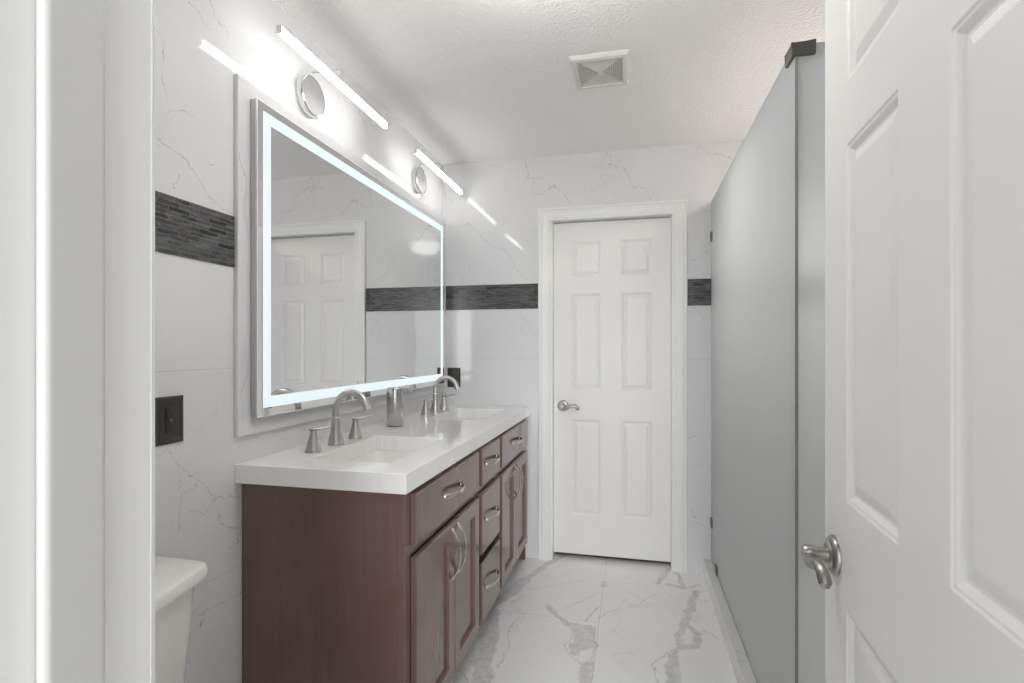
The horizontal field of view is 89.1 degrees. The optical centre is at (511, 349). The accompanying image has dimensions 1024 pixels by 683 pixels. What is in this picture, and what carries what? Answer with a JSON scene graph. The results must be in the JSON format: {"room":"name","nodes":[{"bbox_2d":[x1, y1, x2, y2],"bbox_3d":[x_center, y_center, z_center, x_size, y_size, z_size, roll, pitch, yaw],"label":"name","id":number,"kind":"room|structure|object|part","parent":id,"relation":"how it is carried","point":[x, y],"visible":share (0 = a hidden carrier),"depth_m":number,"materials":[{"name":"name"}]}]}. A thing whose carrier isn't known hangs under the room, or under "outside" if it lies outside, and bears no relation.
{"room":"bathroom","nodes":[
{"label":"bathroom","id":0,"kind":"room"},
{"bbox_2d":[155,0,442,682],"bbox_3d":[-0.799,0.052,1.964,0.100,2.439,2.965,0,0,13],"label":"wall","id":1,"kind":"structure","parent":0,"point":[200,45],"depth_m":1.49,"materials":[{"name":"tile"}]},
{"bbox_2d":[155,395,182,446],"bbox_3d":[-0.885,0.184,1.348,0.011,0.123,0.085,0,0,13],"label":"power outlet","id":2,"kind":"object","parent":1,"relation":"attached to","point":[168,410],"visible":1,"depth_m":1.34,"materials":[{"name":"black plastic"}]},
{"bbox_3d":[-0.884,0.184,1.347,0.002,0.068,0.033,0,0,13],"label":"receptacle plate","id":3,"kind":"part","parent":2,"relation":"part of","materials":[{"name":"black plastic"}]},
{"bbox_2d":[166,408,176,417],"bbox_3d":[-0.882,0.166,1.347,0.002,0.027,0.030,0,0,13],"label":"socket","id":4,"kind":"object","parent":2,"relation":"attached to","point":[170,412],"depth_m":1.35,"materials":[{"name":"black plastic"}]},
{"bbox_2d":[166,422,176,432],"bbox_3d":[-0.882,0.203,1.347,0.002,0.027,0.030,0,0,13],"label":"socket","id":5,"kind":"object","parent":2,"relation":"attached to","point":[171,427],"depth_m":1.35,"materials":[{"name":"black plastic"}]},
{"bbox_2d":[155,190,234,266],"bbox_3d":[-0.947,-0.323,1.098,0.004,0.152,0.966,0,0,13],"label":"mosaic band","id":6,"kind":"object","parent":1,"relation":"attached to","point":[183,228],"visible":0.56,"depth_m":1.42,"materials":[{"name":"grey tile"}]},
{"bbox_2d":[276,24,387,128],"bbox_3d":[-0.683,-0.944,1.908,0.152,0.167,0.692,0,0,13],"label":"vanity light","id":7,"kind":"object","parent":1,"relation":"attached to","point":[310,97],"visible":1,"depth_m":1.89,"materials":[{"name":"silver metal"}]},
{"bbox_3d":[-0.744,-0.933,1.923,0.027,0.145,0.145,0,0,13],"label":"wall plate","id":8,"kind":"part","parent":7,"relation":"part of","materials":[{"name":"silver metal"}]},
{"bbox_3d":[-0.732,-0.933,1.921,0.001,0.134,0.134,0,0,13],"label":"plate","id":9,"kind":"part","parent":7,"relation":"part of","materials":[{"name":"silver metal"}]},
{"bbox_3d":[-0.679,-1.000,1.908,0.142,0.056,0.090,0,0,13],"label":"arm","id":10,"kind":"part","parent":7,"relation":"part of","materials":[{"name":"silver metal"}]},
{"bbox_2d":[234,73,444,437],"bbox_3d":[-0.631,-0.282,2.432,0.016,1.099,1.777,0,0,13],"label":"mirror frame","id":11,"kind":"structure","parent":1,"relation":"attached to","point":[244,90],"depth_m":1.60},
{"bbox_2d":[251,97,444,417],"bbox_3d":[-0.614,-0.283,2.414,0.024,0.994,1.648,0,0,13],"label":"mirror","id":12,"kind":"object","parent":11,"relation":"attached to","point":[348,271],"visible":0.99,"depth_m":2.01,"materials":[{"name":"mirror"}]},
{"bbox_3d":[-0.617,-0.283,2.414,0.020,0.990,1.644,0,0,13],"label":"frame","id":13,"kind":"part","parent":12,"relation":"part of","materials":[{"name":"metal"}]},
{"bbox_2d":[412,148,462,194],"bbox_3d":[-0.456,-0.953,2.889,0.152,0.167,0.692,0,0,13],"label":"vanity light","id":14,"kind":"object","parent":1,"relation":"attached to","point":[418,174],"visible":1,"depth_m":2.87,"materials":[{"name":"silver metal"}]},
{"bbox_3d":[-0.516,-0.942,2.904,0.027,0.145,0.145,0,0,13],"label":"wall plate","id":15,"kind":"part","parent":14,"relation":"part of","materials":[{"name":"silver metal"}]},
{"bbox_3d":[-0.504,-0.942,2.901,0.001,0.134,0.134,0,0,13],"label":"plate","id":16,"kind":"part","parent":14,"relation":"part of","materials":[{"name":"silver metal"}]},
{"bbox_3d":[-0.451,-1.009,2.889,0.142,0.056,0.090,0,0,13],"label":"arm","id":17,"kind":"part","parent":14,"relation":"part of","materials":[{"name":"silver metal"}]},
{"bbox_2d":[273,0,824,164],"bbox_3d":[0.428,-1.207,1.679,2.620,0.080,2.965,0,0,13],"label":"ceiling","id":18,"kind":"structure","parent":0,"point":[471,81],"depth_m":2.13,"materials":[{"name":"white paint"}]},
{"bbox_2d":[569,49,628,89],"bbox_3d":[0.370,-1.156,2.171,0.232,0.020,0.256,0,0,13],"label":"ceiling vent","id":19,"kind":"object","parent":18,"relation":"in","point":[609,68],"visible":1,"depth_m":2.15,"materials":[{"name":"white plastic"}]},
{"bbox_2d":[578,58,621,86],"bbox_3d":[0.370,-1.154,2.171,0.172,0.016,0.196,0,0,13],"label":"grille","id":20,"kind":"object","parent":19,"relation":"attached to","point":[599,72],"depth_m":2.17,"materials":[{"name":"white plastic"}]},
{"bbox_2d":[443,140,743,573],"bbox_3d":[0.752,0.052,3.074,2.420,2.439,0.100,0,0,13],"label":"wall","id":21,"kind":"structure","parent":0,"point":[491,228],"depth_m":3.17,"materials":[{"name":"tile"}]},
{"bbox_2d":[447,368,459,386],"bbox_3d":[-0.367,0.178,3.277,0.085,0.123,0.011,0,0,13],"label":"power outlet","id":22,"kind":"object","parent":21,"relation":"attached to","point":[453,372],"visible":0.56,"depth_m":3.27,"materials":[{"name":"black plastic"}]},
{"bbox_2d":[446,283,537,309],"bbox_3d":[-0.130,-0.323,3.226,0.592,0.152,0.004,0,0,13],"label":"mosaic band","id":23,"kind":"object","parent":21,"relation":"attached to","point":[502,296],"visible":1,"depth_m":3.22,"materials":[{"name":"grey tile"}]},
{"bbox_2d":[554,217,670,561],"bbox_3d":[0.590,0.236,3.105,0.688,2.012,0.088,0,0,13],"label":"door","id":24,"kind":"structure","parent":21,"relation":"in","point":[612,279],"depth_m":3.11,"materials":[{"name":"white paint"}]},
{"bbox_3d":[0.306,0.345,3.154,0.067,0.067,0.051,0,0,13],"label":"handle","id":25,"kind":"part","parent":24,"relation":"part of","materials":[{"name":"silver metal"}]},
{"bbox_3d":[0.349,0.349,3.127,0.110,0.034,0.023,0,0,13],"label":"lever","id":26,"kind":"part","parent":24,"relation":"part of","materials":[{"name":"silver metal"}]},
{"bbox_2d":[538,200,686,573],"bbox_3d":[0.589,0.212,3.102,0.858,2.120,0.120,0,0,13],"label":"door frame","id":27,"kind":"structure","parent":21,"relation":"attached to","point":[678,208],"depth_m":3.04,"materials":[{"name":"white paint"}]},
{"bbox_2d":[688,278,710,305],"bbox_3d":[1.460,-0.323,2.856,0.943,0.152,0.004,0,0,13],"label":"mosaic band","id":28,"kind":"object","parent":21,"relation":"attached to","point":[699,290],"visible":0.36,"depth_m":2.95,"materials":[{"name":"grey tile"}]},
{"bbox_2d":[451,554,736,682],"bbox_3d":[0.209,1.312,0.739,2.620,0.080,4.935,0,0,13],"label":"floor","id":29,"kind":"structure","parent":0,"point":[565,618],"depth_m":2.36,"materials":[{"name":"tile"}]},
{"bbox_2d":[155,556,208,682],"bbox_3d":[-0.613,0.886,0.970,0.703,0.772,0.466,0,0,13],"label":"toilet","id":30,"kind":"object","parent":29,"relation":"on","point":[176,579],"visible":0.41,"depth_m":1.14,"materials":[{"name":"white ceramic"}]},
{"bbox_3d":[-0.848,0.711,1.024,0.202,0.353,0.428,0,0,13],"label":"tank","id":31,"kind":"part","parent":30,"relation":"part of","materials":[{"name":"white ceramic"}]},
{"bbox_3d":[-0.841,0.517,1.023,0.235,0.034,0.466,0,0,13],"label":"tank lid","id":32,"kind":"part","parent":30,"relation":"part of","materials":[{"name":"white ceramic"}]},
{"bbox_2d":[242,418,526,682],"bbox_3d":[-0.348,0.840,2.372,0.592,0.864,1.726,0,0,13],"label":"vanity cabinet","id":33,"kind":"object","parent":29,"relation":"on","point":[339,586],"visible":0.94,"depth_m":1.57,"materials":[{"name":"brown wood"}]},
{"bbox_3d":[-0.577,0.840,1.551,0.518,0.864,0.020,0,0,13],"label":"panel","id":34,"kind":"part","parent":33,"relation":"part of","materials":[{"name":"brown wood"}]},
{"bbox_2d":[235,404,528,494],"bbox_3d":[-0.366,0.377,2.372,0.558,0.058,1.771,0,0,13],"label":"countertop","id":35,"kind":"structure","parent":33,"relation":"on","point":[437,441],"depth_m":1.77,"materials":[{"name":"white stone"}]},
{"bbox_2d":[305,389,371,452],"bbox_3d":[-0.588,0.247,1.885,0.170,0.203,0.329,0,0,13],"label":"faucet","id":36,"kind":"object","parent":35,"relation":"on","point":[335,438],"visible":1,"depth_m":1.88,"materials":[{"name":"silver metal"}]},
{"bbox_3d":[-0.673,0.312,1.764,0.055,0.072,0.055,0,0,13],"label":"handle","id":37,"kind":"part","parent":36,"relation":"part of","materials":[{"name":"silver metal"}]},
{"bbox_3d":[-0.646,0.267,1.758,0.081,0.021,0.021,0,0,13],"label":"lever","id":38,"kind":"part","parent":36,"relation":"part of","materials":[{"name":"silver metal"}]},
{"bbox_3d":[-0.642,0.298,1.898,0.057,0.100,0.057,0,0,13],"label":"spout","id":39,"kind":"part","parent":36,"relation":"part of","materials":[{"name":"silver metal"}]},
{"bbox_3d":[-0.612,0.312,2.031,0.055,0.072,0.055,0,0,13],"label":"handle","id":40,"kind":"part","parent":36,"relation":"part of","materials":[{"name":"silver metal"}]},
{"bbox_3d":[-0.584,0.267,2.025,0.081,0.021,0.021,0,0,13],"label":"lever","id":41,"kind":"part","parent":36,"relation":"part of","materials":[{"name":"silver metal"}]},
{"bbox_2d":[350,450,412,462],"bbox_3d":[-0.457,0.471,1.842,0.318,0.130,0.490,0,0,13],"label":"sink","id":42,"kind":"object","parent":35,"relation":"in","point":[381,456],"visible":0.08,"depth_m":2.07,"materials":[{"name":"white ceramic"}]},
{"bbox_2d":[387,387,411,426],"bbox_3d":[-0.509,0.260,2.356,0.120,0.177,0.074,0,0,13],"label":"soap dispenser","id":43,"kind":"object","parent":35,"relation":"on","point":[394,394],"visible":1,"depth_m":2.33,"materials":[{"name":"silver metal"}]},
{"bbox_2d":[421,375,459,414],"bbox_3d":[-0.370,0.247,2.881,0.170,0.203,0.329,0,0,13],"label":"faucet","id":44,"kind":"object","parent":35,"relation":"on","point":[435,407],"visible":1,"depth_m":2.87,"materials":[{"name":"silver metal"}]},
{"bbox_3d":[-0.457,0.312,2.760,0.055,0.072,0.055,0,0,13],"label":"handle","id":45,"kind":"part","parent":44,"relation":"part of","materials":[{"name":"silver metal"}]},
{"bbox_3d":[-0.425,0.298,2.893,0.057,0.100,0.057,0,0,13],"label":"spout","id":46,"kind":"part","parent":44,"relation":"part of","materials":[{"name":"silver metal"}]},
{"bbox_3d":[-0.395,0.312,3.027,0.055,0.072,0.055,0,0,13],"label":"handle","id":47,"kind":"part","parent":44,"relation":"part of","materials":[{"name":"silver metal"}]},
{"bbox_3d":[-0.249,0.881,1.680,0.019,0.546,0.332,0,0,13],"label":"door","id":48,"kind":"part","parent":33,"relation":"part of","materials":[{"name":"brown wood"}]},
{"bbox_3d":[-0.215,0.498,1.826,0.019,0.152,0.635,0,0,13],"label":"drawer","id":49,"kind":"part","parent":33,"relation":"part of","materials":[{"name":"brown wood"}]},
{"bbox_3d":[-0.192,0.494,1.820,0.037,0.016,0.183,0,0,13],"label":"handle","id":50,"kind":"part","parent":33,"relation":"part of","materials":[{"name":"silver metal"}]},
{"bbox_3d":[-0.194,0.713,1.809,0.037,0.183,0.016,0,0,13],"label":"handle","id":51,"kind":"part","parent":33,"relation":"part of","materials":[{"name":"silver metal"}]},
{"bbox_3d":[-0.121,0.840,2.320,0.020,0.864,1.726,0,0,13],"label":"frame","id":52,"kind":"part","parent":33,"relation":"part of","materials":[{"name":"brown wood"}]},
{"bbox_3d":[-0.180,0.713,1.867,0.037,0.183,0.016,0,0,13],"label":"handle","id":53,"kind":"part","parent":33,"relation":"part of","materials":[{"name":"silver metal"}]},
{"bbox_3d":[-0.161,0.781,2.329,0.006,0.746,1.683,0,0,13],"label":"panel","id":54,"kind":"part","parent":33,"relation":"part of","materials":[{"name":"brown wood"}]},
{"bbox_3d":[-0.177,0.881,1.990,0.019,0.546,0.297,0,0,13],"label":"door","id":55,"kind":"part","parent":33,"relation":"part of","materials":[{"name":"brown wood"}]},
{"bbox_3d":[-0.100,0.736,2.321,0.019,0.256,0.300,0,0,13],"label":"drawer","id":56,"kind":"part","parent":33,"relation":"part of","materials":[{"name":"brown wood"}]},
{"bbox_3d":[-0.100,0.498,2.321,0.019,0.152,0.300,0,0,13],"label":"drawer","id":57,"kind":"part","parent":33,"relation":"part of","materials":[{"name":"brown wood"}]},
{"bbox_3d":[-0.100,1.026,2.321,0.019,0.256,0.300,0,0,13],"label":"drawer","id":58,"kind":"part","parent":33,"relation":"part of","materials":[{"name":"brown wood"}]},
{"bbox_3d":[-0.076,1.022,2.315,0.037,0.016,0.183,0,0,13],"label":"handle","id":59,"kind":"part","parent":33,"relation":"part of","materials":[{"name":"silver metal"}]},
{"bbox_3d":[-0.076,0.732,2.315,0.037,0.016,0.183,0,0,13],"label":"handle","id":60,"kind":"part","parent":33,"relation":"part of","materials":[{"name":"silver metal"}]},
{"bbox_3d":[-0.076,0.494,2.315,0.037,0.016,0.183,0,0,13],"label":"handle","id":61,"kind":"part","parent":33,"relation":"part of","materials":[{"name":"silver metal"}]},
{"bbox_3d":[-0.022,0.881,2.655,0.019,0.546,0.306,0,0,13],"label":"door","id":62,"kind":"part","parent":33,"relation":"part of","materials":[{"name":"brown wood"}]},
{"bbox_3d":[0.013,0.498,2.808,0.019,0.152,0.620,0,0,13],"label":"drawer","id":63,"kind":"part","parent":33,"relation":"part of","materials":[{"name":"brown wood"}]},
{"bbox_3d":[0.037,0.494,2.802,0.037,0.016,0.183,0,0,13],"label":"handle","id":64,"kind":"part","parent":33,"relation":"part of","materials":[{"name":"silver metal"}]},
{"bbox_3d":[0.029,0.713,2.771,0.037,0.183,0.016,0,0,13],"label":"handle","id":65,"kind":"part","parent":33,"relation":"part of","materials":[{"name":"silver metal"}]},
{"bbox_3d":[0.048,0.881,2.959,0.019,0.546,0.310,0,0,13],"label":"door","id":66,"kind":"part","parent":33,"relation":"part of","materials":[{"name":"brown wood"}]},
{"bbox_3d":[0.043,0.713,2.830,0.037,0.183,0.016,0,0,13],"label":"handle","id":67,"kind":"part","parent":33,"relation":"part of","materials":[{"name":"silver metal"}]},
{"bbox_2d":[703,559,756,682],"bbox_3d":[1.321,1.230,2.076,0.860,0.083,1.588,0,0,13],"label":"shower curb","id":68,"kind":"object","parent":29,"relation":"on","point":[741,666],"visible":0.52,"depth_m":2.23,"materials":[{"name":"stone"}]},
{"bbox_2d":[710,39,824,682],"bbox_3d":[1.336,0.176,2.082,0.820,2.024,1.563,0,0,13],"label":"screen","id":69,"kind":"object","parent":68,"relation":"on","point":[767,234],"visible":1,"depth_m":1.62,"materials":[{"name":"grey glass"}]},
{"bbox_3d":[1.173,0.178,1.336,0.800,2.019,0.010,0,0,13],"label":"return pane","id":70,"kind":"part","parent":69,"relation":"part of","materials":[{"name":"grey glass"}]},
{"bbox_2d":[555,552,669,563],"bbox_3d":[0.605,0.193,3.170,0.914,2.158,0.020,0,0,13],"label":"threshold","id":71,"kind":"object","parent":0,"point":[555,552],"depth_m":3.16,"materials":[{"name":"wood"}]},
{"bbox_3d":[0.106,0.052,0.295,2.420,2.439,0.122,0,0,13],"label":"wall","id":72,"kind":"structure","parent":0,"visible":0},
{"bbox_2d":[36,0,104,682],"bbox_3d":[0.036,0.249,0.302,0.765,2.045,0.046,0,0,13],"label":"door stop","id":73,"kind":"object","parent":72,"relation":"attached to","point":[70,34],"visible":1,"depth_m":0.38,"materials":[{"name":"white paint"}]},
{"bbox_2d":[0,0,154,682],"bbox_3d":[0.040,0.213,0.320,0.898,2.117,0.142,0,0,13],"label":"door frame","id":74,"kind":"structure","parent":72,"relation":"attached to","point":[128,23],"depth_m":0.42,"materials":[{"name":"white paint"}]},
{"bbox_2d":[801,0,1023,682],"bbox_3d":[0.466,0.249,0.606,0.088,2.020,0.746,0,0,16],"label":"door","id":75,"kind":"structure","parent":72,"relation":"in","point":[921,576],"depth_m":0.60,"materials":[{"name":"white paint"}]},
{"bbox_3d":[0.509,0.362,0.870,0.023,0.034,0.110,0,0,16],"label":"lever","id":76,"kind":"part","parent":75,"relation":"part of","materials":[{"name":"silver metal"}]},
{"bbox_3d":[0.537,0.358,0.912,0.051,0.067,0.067,0,0,16],"label":"handle","id":77,"kind":"part","parent":75,"relation":"part of","materials":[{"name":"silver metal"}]}
]}

